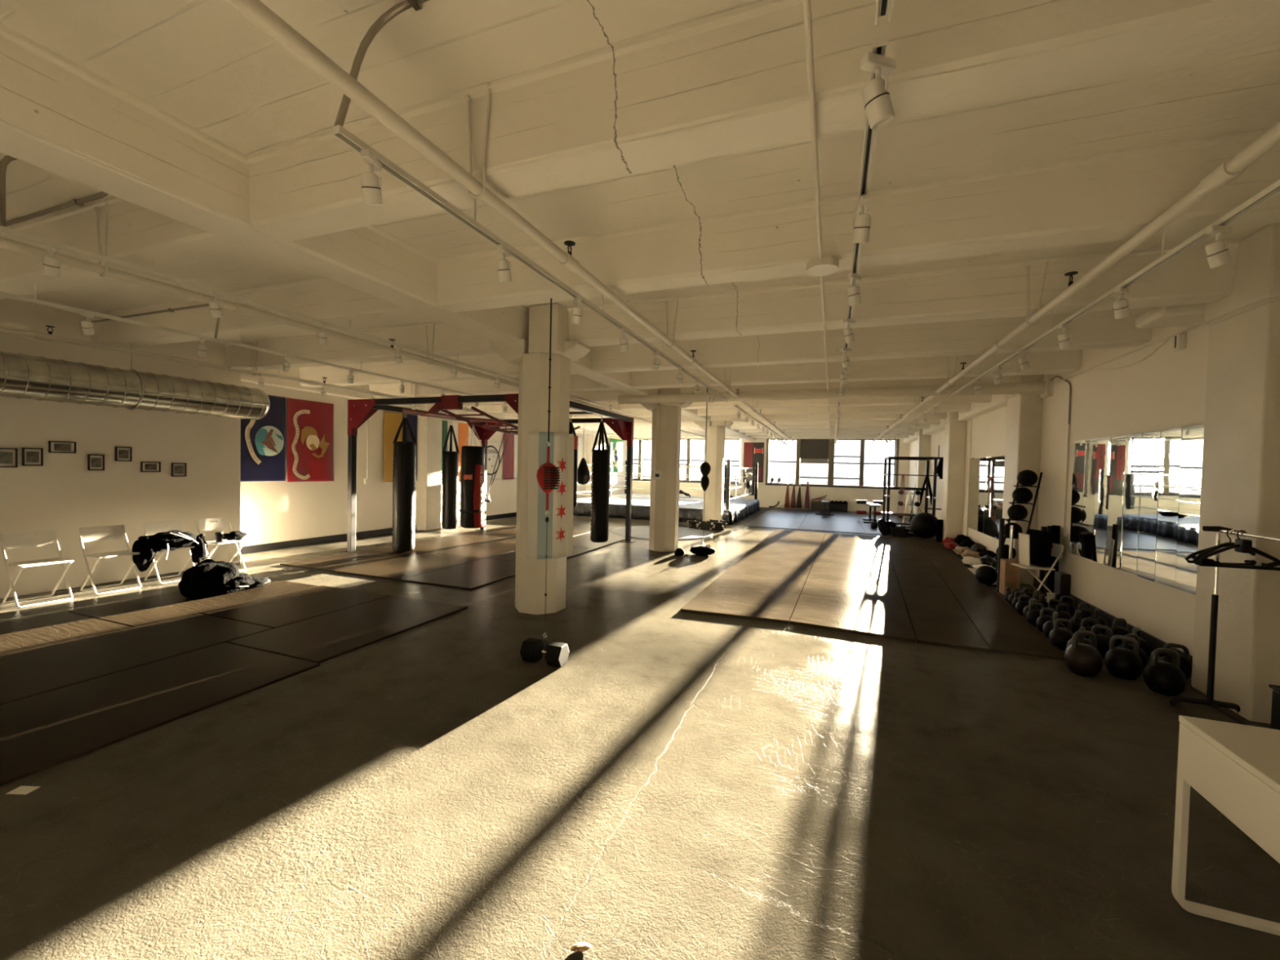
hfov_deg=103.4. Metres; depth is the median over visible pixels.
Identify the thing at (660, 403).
conduit
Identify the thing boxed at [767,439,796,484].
window
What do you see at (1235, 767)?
desk
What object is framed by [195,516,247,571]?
folding chair
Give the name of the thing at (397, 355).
track light
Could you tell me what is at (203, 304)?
conduit
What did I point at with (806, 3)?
conduit
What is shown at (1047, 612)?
kettlebell
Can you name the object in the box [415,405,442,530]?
column
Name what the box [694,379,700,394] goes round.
track light
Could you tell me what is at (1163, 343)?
conduit
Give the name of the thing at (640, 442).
trim
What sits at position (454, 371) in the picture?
track light
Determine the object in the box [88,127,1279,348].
beam
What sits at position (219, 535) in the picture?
cup
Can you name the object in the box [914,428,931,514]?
column
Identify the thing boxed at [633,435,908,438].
trim
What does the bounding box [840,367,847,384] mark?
track light
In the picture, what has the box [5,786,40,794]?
paper scrap
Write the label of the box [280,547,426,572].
rubber mat
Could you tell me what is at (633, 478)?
window
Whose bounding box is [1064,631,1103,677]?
kettlebell
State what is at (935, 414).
track light
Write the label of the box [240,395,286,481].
flag
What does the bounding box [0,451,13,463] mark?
print
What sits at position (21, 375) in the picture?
spiral duct
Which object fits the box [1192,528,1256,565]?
clothes hanger
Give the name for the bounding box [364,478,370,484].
wall outlet
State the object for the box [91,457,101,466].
print
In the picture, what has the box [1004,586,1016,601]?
kettlebell
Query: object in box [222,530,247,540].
bundle
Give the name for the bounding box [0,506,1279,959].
floor
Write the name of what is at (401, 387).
track light
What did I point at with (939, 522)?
foam roller
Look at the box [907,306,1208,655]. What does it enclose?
wall
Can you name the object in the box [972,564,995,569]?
pad
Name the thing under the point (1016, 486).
ball rack
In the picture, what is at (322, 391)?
track light
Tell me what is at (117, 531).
folding chair
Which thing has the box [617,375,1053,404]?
beam
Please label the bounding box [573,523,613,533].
rubber mat
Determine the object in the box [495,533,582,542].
rubber mat
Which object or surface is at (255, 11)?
pipe
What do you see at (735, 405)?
track
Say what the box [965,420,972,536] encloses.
trim
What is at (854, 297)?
track light
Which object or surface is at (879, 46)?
track
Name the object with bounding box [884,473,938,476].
barbell
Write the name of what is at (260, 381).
track light
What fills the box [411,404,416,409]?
track light
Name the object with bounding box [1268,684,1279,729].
base cabinet
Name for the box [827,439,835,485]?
trim
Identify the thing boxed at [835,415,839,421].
track light
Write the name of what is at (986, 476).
wall mirror
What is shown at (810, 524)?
mat
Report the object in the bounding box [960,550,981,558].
pad
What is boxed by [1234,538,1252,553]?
block
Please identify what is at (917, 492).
dumbbell
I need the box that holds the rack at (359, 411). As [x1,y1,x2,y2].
[341,393,635,552]
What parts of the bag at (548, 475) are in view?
cord, cord, printed panel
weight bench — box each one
[815,500,834,515]
[856,500,882,523]
[880,511,915,524]
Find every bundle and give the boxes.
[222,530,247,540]
[784,481,789,507]
[790,481,795,507]
[795,484,801,508]
[804,479,809,508]
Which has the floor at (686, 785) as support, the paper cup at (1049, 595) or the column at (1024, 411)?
the paper cup at (1049, 595)
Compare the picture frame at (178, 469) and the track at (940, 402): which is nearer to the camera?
the picture frame at (178, 469)
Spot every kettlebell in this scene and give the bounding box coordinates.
[870,519,877,528]
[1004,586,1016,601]
[1008,588,1019,605]
[1012,591,1026,609]
[1015,594,1030,615]
[1022,587,1033,601]
[1022,598,1040,618]
[1026,601,1044,626]
[1030,590,1042,605]
[1035,594,1048,614]
[1035,607,1054,632]
[1042,611,1066,639]
[1045,598,1063,616]
[1048,618,1073,650]
[1051,592,1063,605]
[1055,603,1072,627]
[1060,595,1075,617]
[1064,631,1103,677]
[1066,609,1088,634]
[1066,626,1090,648]
[1074,602,1093,619]
[1078,617,1102,639]
[1086,608,1107,634]
[1088,624,1115,658]
[1104,635,1142,679]
[1106,617,1130,646]
[1117,633,1147,669]
[1121,626,1151,658]
[1142,648,1186,696]
[1159,643,1191,680]
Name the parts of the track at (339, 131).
stem, stem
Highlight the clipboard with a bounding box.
[1018,533,1030,566]
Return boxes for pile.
[131,529,207,572]
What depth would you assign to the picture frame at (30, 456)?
5.90 m
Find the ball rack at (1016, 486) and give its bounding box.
[985,471,1042,589]
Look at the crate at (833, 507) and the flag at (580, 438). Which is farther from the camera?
the crate at (833, 507)
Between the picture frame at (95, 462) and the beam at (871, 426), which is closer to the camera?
the picture frame at (95, 462)
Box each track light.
[41,242,61,277]
[80,311,94,335]
[196,337,207,356]
[208,290,222,317]
[257,373,264,386]
[282,355,290,372]
[317,322,327,344]
[320,383,326,395]
[347,368,354,383]
[360,149,382,206]
[394,345,402,363]
[398,379,404,393]
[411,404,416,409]
[440,389,445,396]
[450,361,457,377]
[493,374,500,388]
[497,244,511,282]
[502,402,506,412]
[571,295,582,324]
[619,328,628,351]
[652,351,659,370]
[675,367,683,383]
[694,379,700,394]
[708,389,714,402]
[737,408,741,417]
[744,413,748,422]
[751,417,754,426]
[835,405,841,416]
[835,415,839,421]
[839,383,844,396]
[840,347,851,368]
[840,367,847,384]
[843,318,855,343]
[847,272,861,306]
[852,194,871,243]
[860,51,896,129]
[902,426,905,434]
[907,422,911,431]
[914,418,919,427]
[922,413,927,422]
[931,406,938,417]
[973,378,982,395]
[993,366,1002,384]
[1017,349,1031,370]
[1057,324,1071,349]
[1112,286,1129,319]
[1204,225,1232,268]
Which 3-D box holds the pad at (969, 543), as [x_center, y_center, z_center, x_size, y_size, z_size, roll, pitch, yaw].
[6.996,1.408,10.742,0.373,0.291,0.577,2,1,21]
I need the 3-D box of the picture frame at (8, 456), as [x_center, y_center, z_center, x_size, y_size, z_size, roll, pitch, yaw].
[-7.170,-0.252,5.709,0.020,0.220,0.180,2,1,21]
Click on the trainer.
(488, 491)
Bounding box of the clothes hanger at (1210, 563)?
[1195,529,1279,570]
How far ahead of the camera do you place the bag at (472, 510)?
9.97 m
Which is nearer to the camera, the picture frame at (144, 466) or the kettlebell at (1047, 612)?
the kettlebell at (1047, 612)
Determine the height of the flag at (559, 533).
1.400 m
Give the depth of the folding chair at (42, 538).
5.63 m
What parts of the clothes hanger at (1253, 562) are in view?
shoulder frame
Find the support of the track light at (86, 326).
attached to the track at (2, 294)
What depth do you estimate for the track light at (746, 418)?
10.66 m
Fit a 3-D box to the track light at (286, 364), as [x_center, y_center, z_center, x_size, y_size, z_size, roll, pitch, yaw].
[-4.202,-1.379,6.008,0.080,0.190,0.102,0,2,-38]
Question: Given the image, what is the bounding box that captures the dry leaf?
[570,942,591,951]
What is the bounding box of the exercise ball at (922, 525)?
[910,512,937,538]
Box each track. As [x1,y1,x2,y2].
[0,225,631,413]
[0,284,506,402]
[229,366,512,417]
[331,124,727,399]
[733,400,790,443]
[840,34,887,387]
[875,0,893,25]
[877,395,943,444]
[950,179,1279,396]
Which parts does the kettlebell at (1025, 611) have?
handle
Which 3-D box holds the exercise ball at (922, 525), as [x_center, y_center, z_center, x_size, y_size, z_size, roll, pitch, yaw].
[7.335,1.172,13.010,0.668,0.670,0.668,2,1,21]
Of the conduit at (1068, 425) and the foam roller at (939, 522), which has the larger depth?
the foam roller at (939, 522)
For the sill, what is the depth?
22.09 m
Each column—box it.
[489,303,591,614]
[640,387,692,551]
[693,421,733,522]
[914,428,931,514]
[941,412,967,540]
[1002,374,1044,585]
[1191,222,1279,724]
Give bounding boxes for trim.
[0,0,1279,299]
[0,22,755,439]
[240,367,626,440]
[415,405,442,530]
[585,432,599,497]
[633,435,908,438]
[637,439,643,479]
[685,439,691,481]
[764,439,768,484]
[795,439,800,484]
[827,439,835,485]
[858,439,865,487]
[894,439,899,487]
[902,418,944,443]
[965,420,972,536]
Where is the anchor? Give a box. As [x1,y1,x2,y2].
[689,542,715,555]
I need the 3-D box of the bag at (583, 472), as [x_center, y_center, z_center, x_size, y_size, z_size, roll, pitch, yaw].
[-1.298,-0.598,11.602,0.340,1.420,0.340,2,1,21]
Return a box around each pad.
[958,539,976,548]
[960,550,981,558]
[961,556,982,566]
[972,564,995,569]
[978,549,996,557]
[987,555,998,568]
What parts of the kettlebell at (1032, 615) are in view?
handle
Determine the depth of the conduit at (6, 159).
3.38 m
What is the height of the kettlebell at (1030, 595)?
0.208 m
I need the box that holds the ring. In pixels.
[573,459,759,524]
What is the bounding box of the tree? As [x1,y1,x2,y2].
[902,490,915,523]
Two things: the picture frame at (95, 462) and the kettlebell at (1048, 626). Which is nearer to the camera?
the kettlebell at (1048, 626)
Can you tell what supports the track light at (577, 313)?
attached to the track at (339, 131)
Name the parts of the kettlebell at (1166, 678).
handle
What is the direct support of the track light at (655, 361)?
attached to the track at (339, 131)
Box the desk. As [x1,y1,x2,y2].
[1171,715,1279,935]
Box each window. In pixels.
[631,439,638,479]
[641,439,651,479]
[679,439,687,481]
[689,439,704,481]
[724,439,740,483]
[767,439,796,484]
[800,439,828,485]
[833,439,860,486]
[863,439,896,487]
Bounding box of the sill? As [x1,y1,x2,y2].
[631,480,883,488]
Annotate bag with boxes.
[177,558,254,597]
[391,412,417,551]
[441,419,459,528]
[459,426,484,528]
[536,297,560,638]
[568,413,578,507]
[577,422,590,484]
[590,415,610,542]
[699,387,711,542]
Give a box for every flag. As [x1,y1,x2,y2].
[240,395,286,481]
[286,397,333,481]
[383,410,417,481]
[441,420,468,483]
[503,432,517,479]
[525,431,573,559]
[577,435,582,469]
[609,438,622,471]
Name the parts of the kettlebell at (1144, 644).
handle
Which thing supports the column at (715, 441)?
on the floor at (686, 785)
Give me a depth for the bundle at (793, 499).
22.14 m
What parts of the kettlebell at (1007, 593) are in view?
handle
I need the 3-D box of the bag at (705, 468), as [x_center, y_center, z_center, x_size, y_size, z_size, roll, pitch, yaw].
[1.262,-0.325,9.744,0.210,3.120,0.210,2,1,21]
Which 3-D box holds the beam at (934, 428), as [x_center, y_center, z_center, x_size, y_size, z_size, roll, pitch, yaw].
[9.366,-1.694,16.608,0.250,0.480,8.750,2,1,21]
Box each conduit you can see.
[0,155,108,226]
[91,303,220,338]
[333,0,429,126]
[366,419,368,478]
[657,403,660,471]
[802,0,831,440]
[1050,295,1279,385]
[1050,375,1071,424]
[1063,424,1070,527]
[1095,338,1169,369]
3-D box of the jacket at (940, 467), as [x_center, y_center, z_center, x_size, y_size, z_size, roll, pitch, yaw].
[8.190,-0.303,13.703,0.264,0.604,0.192,2,1,21]
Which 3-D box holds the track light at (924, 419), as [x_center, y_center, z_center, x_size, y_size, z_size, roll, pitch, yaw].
[5.577,-1.208,9.899,0.102,0.190,0.080,1,1,-24]
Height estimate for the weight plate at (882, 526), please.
0.432 m
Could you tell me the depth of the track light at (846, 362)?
4.92 m
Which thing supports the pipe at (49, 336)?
hanging from the ceiling
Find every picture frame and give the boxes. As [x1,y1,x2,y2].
[0,448,17,467]
[22,447,43,466]
[48,440,75,453]
[87,454,104,470]
[115,446,132,461]
[140,461,160,471]
[171,462,186,476]
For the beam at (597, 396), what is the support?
attached to the wall at (1166, 389)
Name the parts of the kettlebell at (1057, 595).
handle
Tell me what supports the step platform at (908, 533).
on the mat at (810, 524)
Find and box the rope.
[687,519,727,530]
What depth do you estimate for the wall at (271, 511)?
10.39 m
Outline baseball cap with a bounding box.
[674,547,688,555]
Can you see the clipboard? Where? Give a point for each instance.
(1024, 539)
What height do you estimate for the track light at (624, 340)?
0.190 m
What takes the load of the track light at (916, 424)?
attached to the track at (940, 402)
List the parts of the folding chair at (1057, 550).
seat, leg frame, backrest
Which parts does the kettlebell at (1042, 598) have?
handle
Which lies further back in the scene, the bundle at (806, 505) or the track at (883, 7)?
the bundle at (806, 505)
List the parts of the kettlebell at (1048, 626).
handle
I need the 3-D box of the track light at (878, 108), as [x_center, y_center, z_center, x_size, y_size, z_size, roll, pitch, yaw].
[0.698,-1.138,1.484,0.102,0.190,0.080,1,1,-16]
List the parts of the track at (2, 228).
stem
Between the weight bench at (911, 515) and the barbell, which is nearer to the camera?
the barbell
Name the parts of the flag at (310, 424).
globe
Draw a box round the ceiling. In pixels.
[0,0,1279,343]
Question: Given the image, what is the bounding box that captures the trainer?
[484,426,512,502]
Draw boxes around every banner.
[480,440,500,479]
[742,442,764,482]
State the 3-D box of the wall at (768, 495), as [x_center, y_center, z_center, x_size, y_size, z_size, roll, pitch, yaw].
[5.251,-0.482,23.034,12.430,3.400,0.300,2,1,21]
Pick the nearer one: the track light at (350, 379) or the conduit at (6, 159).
the conduit at (6, 159)
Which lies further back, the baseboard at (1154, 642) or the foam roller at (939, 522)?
the foam roller at (939, 522)
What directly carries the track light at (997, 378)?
attached to the track at (1273, 189)
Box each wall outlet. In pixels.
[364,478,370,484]
[1060,526,1066,536]
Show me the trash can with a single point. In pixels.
(1041, 541)
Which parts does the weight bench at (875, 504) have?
frame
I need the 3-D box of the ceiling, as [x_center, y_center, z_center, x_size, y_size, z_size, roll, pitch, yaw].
[1.009,-2.134,11.729,13.030,0.250,24.400,2,1,21]
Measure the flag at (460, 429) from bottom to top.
1.620 m
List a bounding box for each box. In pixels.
[653,471,662,479]
[805,256,839,276]
[999,558,1020,595]
[1053,571,1071,602]
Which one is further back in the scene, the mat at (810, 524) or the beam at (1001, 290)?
the mat at (810, 524)
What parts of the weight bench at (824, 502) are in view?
frame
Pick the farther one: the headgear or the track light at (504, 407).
the headgear
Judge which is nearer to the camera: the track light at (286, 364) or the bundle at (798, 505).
the track light at (286, 364)
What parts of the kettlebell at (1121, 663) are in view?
handle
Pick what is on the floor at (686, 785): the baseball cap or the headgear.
the baseball cap
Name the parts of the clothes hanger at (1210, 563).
shoulder frame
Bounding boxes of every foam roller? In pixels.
[935,519,942,542]
[1038,526,1047,593]
[1044,525,1051,596]
[1048,524,1060,592]
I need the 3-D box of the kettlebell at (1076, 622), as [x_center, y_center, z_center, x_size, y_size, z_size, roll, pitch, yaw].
[4.583,1.496,5.288,0.182,0.266,0.182,2,2,37]
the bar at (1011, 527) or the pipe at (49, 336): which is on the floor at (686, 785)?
the bar at (1011, 527)
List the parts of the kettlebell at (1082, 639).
handle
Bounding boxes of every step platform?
[897,524,911,528]
[907,532,915,535]
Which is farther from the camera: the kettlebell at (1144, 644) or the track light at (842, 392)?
the track light at (842, 392)
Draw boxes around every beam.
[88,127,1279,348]
[223,239,1242,370]
[298,306,1153,387]
[368,349,1082,398]
[422,375,1013,406]
[466,394,991,413]
[500,403,970,418]
[568,412,946,422]
[572,418,940,426]
[576,424,929,431]
[591,428,918,433]
[606,432,914,435]
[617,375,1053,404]
[958,394,1007,420]
[1135,303,1208,328]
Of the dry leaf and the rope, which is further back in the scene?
the rope
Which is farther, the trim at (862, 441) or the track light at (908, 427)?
the trim at (862, 441)
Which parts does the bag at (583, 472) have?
chain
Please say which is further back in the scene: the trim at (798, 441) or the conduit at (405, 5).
the trim at (798, 441)
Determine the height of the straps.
1.049 m
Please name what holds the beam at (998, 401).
attached to the wall at (1166, 389)
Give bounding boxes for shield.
[679,489,690,497]
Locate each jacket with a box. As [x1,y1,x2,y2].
[217,576,268,594]
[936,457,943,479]
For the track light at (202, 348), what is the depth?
5.18 m
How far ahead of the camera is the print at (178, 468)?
7.23 m
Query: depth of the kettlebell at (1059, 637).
4.84 m
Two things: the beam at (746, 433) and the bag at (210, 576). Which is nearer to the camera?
the bag at (210, 576)
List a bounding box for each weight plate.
[877,519,888,535]
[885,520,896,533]
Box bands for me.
[897,474,905,520]
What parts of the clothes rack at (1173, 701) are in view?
rail, hanging rod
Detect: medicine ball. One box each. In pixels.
[975,565,997,584]
[995,544,1016,559]
[1004,522,1022,538]
[1007,504,1027,520]
[1012,487,1032,503]
[1017,470,1037,486]
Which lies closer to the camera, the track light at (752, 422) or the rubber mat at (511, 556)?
the rubber mat at (511, 556)
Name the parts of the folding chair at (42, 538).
backrest, leg frame, seat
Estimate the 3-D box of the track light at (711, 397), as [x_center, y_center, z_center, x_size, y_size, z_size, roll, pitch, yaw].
[1.082,-1.262,7.617,0.080,0.190,0.102,1,1,-14]
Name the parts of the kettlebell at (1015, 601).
handle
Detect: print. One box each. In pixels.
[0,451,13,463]
[26,451,39,462]
[53,443,71,450]
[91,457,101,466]
[118,449,128,458]
[144,463,156,470]
[174,465,183,473]
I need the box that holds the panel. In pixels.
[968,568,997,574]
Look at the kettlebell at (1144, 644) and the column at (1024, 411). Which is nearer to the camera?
the kettlebell at (1144, 644)
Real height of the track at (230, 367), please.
0.170 m
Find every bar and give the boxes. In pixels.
[996,518,1004,591]
[1008,525,1013,559]
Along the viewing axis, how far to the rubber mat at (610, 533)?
12.45 m
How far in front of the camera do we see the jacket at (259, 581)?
6.37 m
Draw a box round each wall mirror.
[967,454,1004,539]
[1069,424,1204,595]
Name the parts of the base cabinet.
lid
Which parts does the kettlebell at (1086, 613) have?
handle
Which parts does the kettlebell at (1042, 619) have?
handle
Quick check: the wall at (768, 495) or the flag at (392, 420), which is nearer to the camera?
the flag at (392, 420)
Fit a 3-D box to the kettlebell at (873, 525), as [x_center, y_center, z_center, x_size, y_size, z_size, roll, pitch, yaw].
[7.007,1.305,15.117,0.200,0.289,0.200,1,1,4]
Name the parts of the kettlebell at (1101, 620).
handle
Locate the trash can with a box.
[1026,528,1053,567]
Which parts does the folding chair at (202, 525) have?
backrest, leg frame, seat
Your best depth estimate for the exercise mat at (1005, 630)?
5.97 m
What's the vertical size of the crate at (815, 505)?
0.400 m
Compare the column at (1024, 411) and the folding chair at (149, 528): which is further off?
the column at (1024, 411)
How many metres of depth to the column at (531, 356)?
5.59 m
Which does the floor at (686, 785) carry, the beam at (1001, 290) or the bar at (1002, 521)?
the bar at (1002, 521)
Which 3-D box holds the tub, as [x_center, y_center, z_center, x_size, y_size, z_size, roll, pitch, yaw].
[6.824,1.371,13.315,0.420,0.234,0.420,2,1,21]
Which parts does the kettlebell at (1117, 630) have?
handle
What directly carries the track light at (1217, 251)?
attached to the track at (1273, 189)
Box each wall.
[0,297,240,599]
[240,381,626,546]
[631,438,910,513]
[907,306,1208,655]
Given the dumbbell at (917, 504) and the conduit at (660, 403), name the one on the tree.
the dumbbell at (917, 504)
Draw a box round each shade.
[800,439,828,458]
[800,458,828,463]
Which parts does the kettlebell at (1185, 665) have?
handle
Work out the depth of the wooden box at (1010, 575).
6.97 m
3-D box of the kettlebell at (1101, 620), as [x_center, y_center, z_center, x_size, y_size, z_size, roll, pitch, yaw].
[4.869,1.503,5.393,0.180,0.260,0.180,3,2,42]
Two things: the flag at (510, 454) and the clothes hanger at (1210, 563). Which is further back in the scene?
the flag at (510, 454)
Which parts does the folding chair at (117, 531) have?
backrest, leg frame, seat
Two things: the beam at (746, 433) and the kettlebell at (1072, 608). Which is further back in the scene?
the beam at (746, 433)
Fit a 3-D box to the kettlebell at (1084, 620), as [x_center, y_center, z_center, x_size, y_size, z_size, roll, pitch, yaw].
[4.431,1.496,4.971,0.190,0.274,0.190,2,2,32]
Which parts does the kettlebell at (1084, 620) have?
handle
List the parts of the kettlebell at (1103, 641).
handle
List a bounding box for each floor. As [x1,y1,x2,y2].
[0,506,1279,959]
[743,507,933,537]
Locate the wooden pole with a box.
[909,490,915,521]
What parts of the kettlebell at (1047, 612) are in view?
handle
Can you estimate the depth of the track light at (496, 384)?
7.10 m
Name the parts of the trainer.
handle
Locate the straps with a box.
[920,475,932,512]
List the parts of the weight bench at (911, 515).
frame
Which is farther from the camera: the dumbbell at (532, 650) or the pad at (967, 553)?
the pad at (967, 553)
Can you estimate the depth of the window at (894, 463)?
21.01 m
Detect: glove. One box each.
[942,537,955,542]
[943,542,959,549]
[952,546,972,555]
[953,534,970,544]
[970,542,986,552]
[979,555,992,565]
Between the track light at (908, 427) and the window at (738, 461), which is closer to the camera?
the track light at (908, 427)
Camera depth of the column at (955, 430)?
12.03 m
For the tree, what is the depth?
16.36 m
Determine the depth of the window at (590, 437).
20.79 m
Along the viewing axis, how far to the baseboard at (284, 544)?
10.03 m
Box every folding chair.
[0,529,73,608]
[77,524,141,595]
[142,520,195,584]
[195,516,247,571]
[1010,542,1063,599]
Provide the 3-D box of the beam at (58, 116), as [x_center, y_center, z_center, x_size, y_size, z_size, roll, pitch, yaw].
[0.849,-1.827,11.741,0.429,0.392,23.900,2,1,21]
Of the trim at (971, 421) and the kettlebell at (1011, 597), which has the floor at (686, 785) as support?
the kettlebell at (1011, 597)
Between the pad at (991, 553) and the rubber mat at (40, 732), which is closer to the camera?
the rubber mat at (40, 732)
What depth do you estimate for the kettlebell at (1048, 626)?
5.10 m
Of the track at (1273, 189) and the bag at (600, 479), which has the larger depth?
the bag at (600, 479)
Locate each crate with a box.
[810,501,829,511]
[829,503,847,511]
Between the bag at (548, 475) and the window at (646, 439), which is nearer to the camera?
the bag at (548, 475)
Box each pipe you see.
[0,199,705,437]
[0,325,651,441]
[223,0,794,442]
[871,120,1279,442]
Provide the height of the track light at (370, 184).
0.190 m
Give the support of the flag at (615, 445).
attached to the wall at (271, 511)
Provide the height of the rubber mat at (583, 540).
0.020 m
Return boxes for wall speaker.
[1173,333,1186,351]
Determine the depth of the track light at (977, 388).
6.26 m
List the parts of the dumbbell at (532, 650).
handle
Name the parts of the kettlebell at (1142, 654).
handle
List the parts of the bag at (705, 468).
cord, cord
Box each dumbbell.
[520,637,568,667]
[914,490,920,495]
[914,502,919,506]
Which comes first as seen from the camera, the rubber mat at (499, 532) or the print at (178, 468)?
the print at (178, 468)
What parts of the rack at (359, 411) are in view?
post, cross arm, cross arm, ladder rail, post, ladder rail, cross arm, post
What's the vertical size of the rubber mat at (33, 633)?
0.020 m
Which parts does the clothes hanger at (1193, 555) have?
shoulder frame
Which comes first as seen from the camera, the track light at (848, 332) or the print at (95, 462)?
the track light at (848, 332)
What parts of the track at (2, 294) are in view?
stem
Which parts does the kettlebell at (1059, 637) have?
handle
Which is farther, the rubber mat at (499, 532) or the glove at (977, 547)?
the rubber mat at (499, 532)
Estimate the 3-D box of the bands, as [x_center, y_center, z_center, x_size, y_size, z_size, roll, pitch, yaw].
[7.287,0.485,14.067,0.192,1.291,0.044,2,1,21]
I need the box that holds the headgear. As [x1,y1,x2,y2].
[745,472,751,488]
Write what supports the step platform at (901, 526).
on the step platform
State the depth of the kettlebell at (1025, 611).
5.80 m
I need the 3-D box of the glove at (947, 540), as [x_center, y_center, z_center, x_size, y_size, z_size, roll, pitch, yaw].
[7.185,1.430,11.739,0.341,0.208,0.574,2,1,21]
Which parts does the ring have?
corner post, corner post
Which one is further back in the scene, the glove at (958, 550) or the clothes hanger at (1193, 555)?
the glove at (958, 550)
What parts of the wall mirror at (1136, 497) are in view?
mirror panel, mirror panel, mirror panel, mirror panel, mirror panel, mirror panel, mirror panel, mirror panel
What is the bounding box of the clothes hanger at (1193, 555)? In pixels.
[1184,528,1279,570]
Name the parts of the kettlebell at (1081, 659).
handle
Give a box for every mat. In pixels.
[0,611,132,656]
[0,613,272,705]
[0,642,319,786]
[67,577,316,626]
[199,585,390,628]
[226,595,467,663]
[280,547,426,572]
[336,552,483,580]
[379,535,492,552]
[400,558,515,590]
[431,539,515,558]
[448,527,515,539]
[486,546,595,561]
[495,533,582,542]
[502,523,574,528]
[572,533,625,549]
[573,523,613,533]
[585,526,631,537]
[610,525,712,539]
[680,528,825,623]
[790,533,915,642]
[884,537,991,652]
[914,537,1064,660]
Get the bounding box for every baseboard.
[240,511,516,554]
[1033,576,1192,665]
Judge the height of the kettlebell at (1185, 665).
0.289 m
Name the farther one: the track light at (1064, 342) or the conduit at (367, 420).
the conduit at (367, 420)
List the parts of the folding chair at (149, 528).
backrest, leg frame, seat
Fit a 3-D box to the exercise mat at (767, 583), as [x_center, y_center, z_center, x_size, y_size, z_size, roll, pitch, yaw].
[2.723,1.463,9.700,1.299,0.035,8.852,2,1,22]
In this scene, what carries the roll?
on the crate at (815, 505)
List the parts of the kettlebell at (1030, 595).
handle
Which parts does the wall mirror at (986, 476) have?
mirror panel, mirror panel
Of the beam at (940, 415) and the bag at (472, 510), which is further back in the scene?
the beam at (940, 415)
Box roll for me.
[811,494,826,500]
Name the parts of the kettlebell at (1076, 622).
handle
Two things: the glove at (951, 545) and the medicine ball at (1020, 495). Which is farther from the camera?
the glove at (951, 545)
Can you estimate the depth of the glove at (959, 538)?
11.29 m
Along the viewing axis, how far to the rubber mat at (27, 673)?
4.18 m
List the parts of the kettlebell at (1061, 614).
handle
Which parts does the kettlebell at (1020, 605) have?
handle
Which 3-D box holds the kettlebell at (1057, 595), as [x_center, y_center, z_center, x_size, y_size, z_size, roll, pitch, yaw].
[5.188,1.510,6.289,0.152,0.219,0.152,0,2,-36]
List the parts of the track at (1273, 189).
stem, stem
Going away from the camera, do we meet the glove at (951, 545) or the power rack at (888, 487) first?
the glove at (951, 545)
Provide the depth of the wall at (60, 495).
6.50 m
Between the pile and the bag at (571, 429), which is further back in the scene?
the bag at (571, 429)
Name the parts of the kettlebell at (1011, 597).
handle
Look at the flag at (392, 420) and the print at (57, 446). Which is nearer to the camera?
the print at (57, 446)
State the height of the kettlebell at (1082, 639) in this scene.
0.303 m
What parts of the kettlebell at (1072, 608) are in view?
handle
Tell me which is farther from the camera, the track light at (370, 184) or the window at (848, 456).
the window at (848, 456)
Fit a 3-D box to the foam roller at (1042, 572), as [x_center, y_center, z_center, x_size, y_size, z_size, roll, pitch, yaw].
[5.718,1.135,7.173,0.070,0.950,0.070,2,1,21]
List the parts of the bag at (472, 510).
red panel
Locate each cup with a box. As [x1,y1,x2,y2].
[214,531,222,542]
[1046,592,1055,602]
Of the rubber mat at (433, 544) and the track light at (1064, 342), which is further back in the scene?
the rubber mat at (433, 544)
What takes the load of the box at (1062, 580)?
on the floor at (686, 785)
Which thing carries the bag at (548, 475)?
hanging from the ceiling
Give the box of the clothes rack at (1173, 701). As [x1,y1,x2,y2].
[1168,525,1279,725]
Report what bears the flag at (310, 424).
attached to the wall at (271, 511)
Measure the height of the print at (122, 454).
0.114 m
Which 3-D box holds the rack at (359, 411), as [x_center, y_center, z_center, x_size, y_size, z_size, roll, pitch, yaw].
[-2.721,-0.039,10.173,4.190,2.765,3.880,2,1,21]
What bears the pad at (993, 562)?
on the floor at (686, 785)
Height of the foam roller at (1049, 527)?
0.980 m
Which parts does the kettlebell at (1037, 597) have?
handle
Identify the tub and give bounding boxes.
[889,526,909,537]
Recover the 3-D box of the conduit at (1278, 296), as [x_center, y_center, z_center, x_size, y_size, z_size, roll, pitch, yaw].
[4.468,-1.265,3.738,0.210,0.134,8.200,2,1,21]
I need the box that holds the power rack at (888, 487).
[882,445,943,521]
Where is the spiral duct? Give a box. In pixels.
[0,343,270,420]

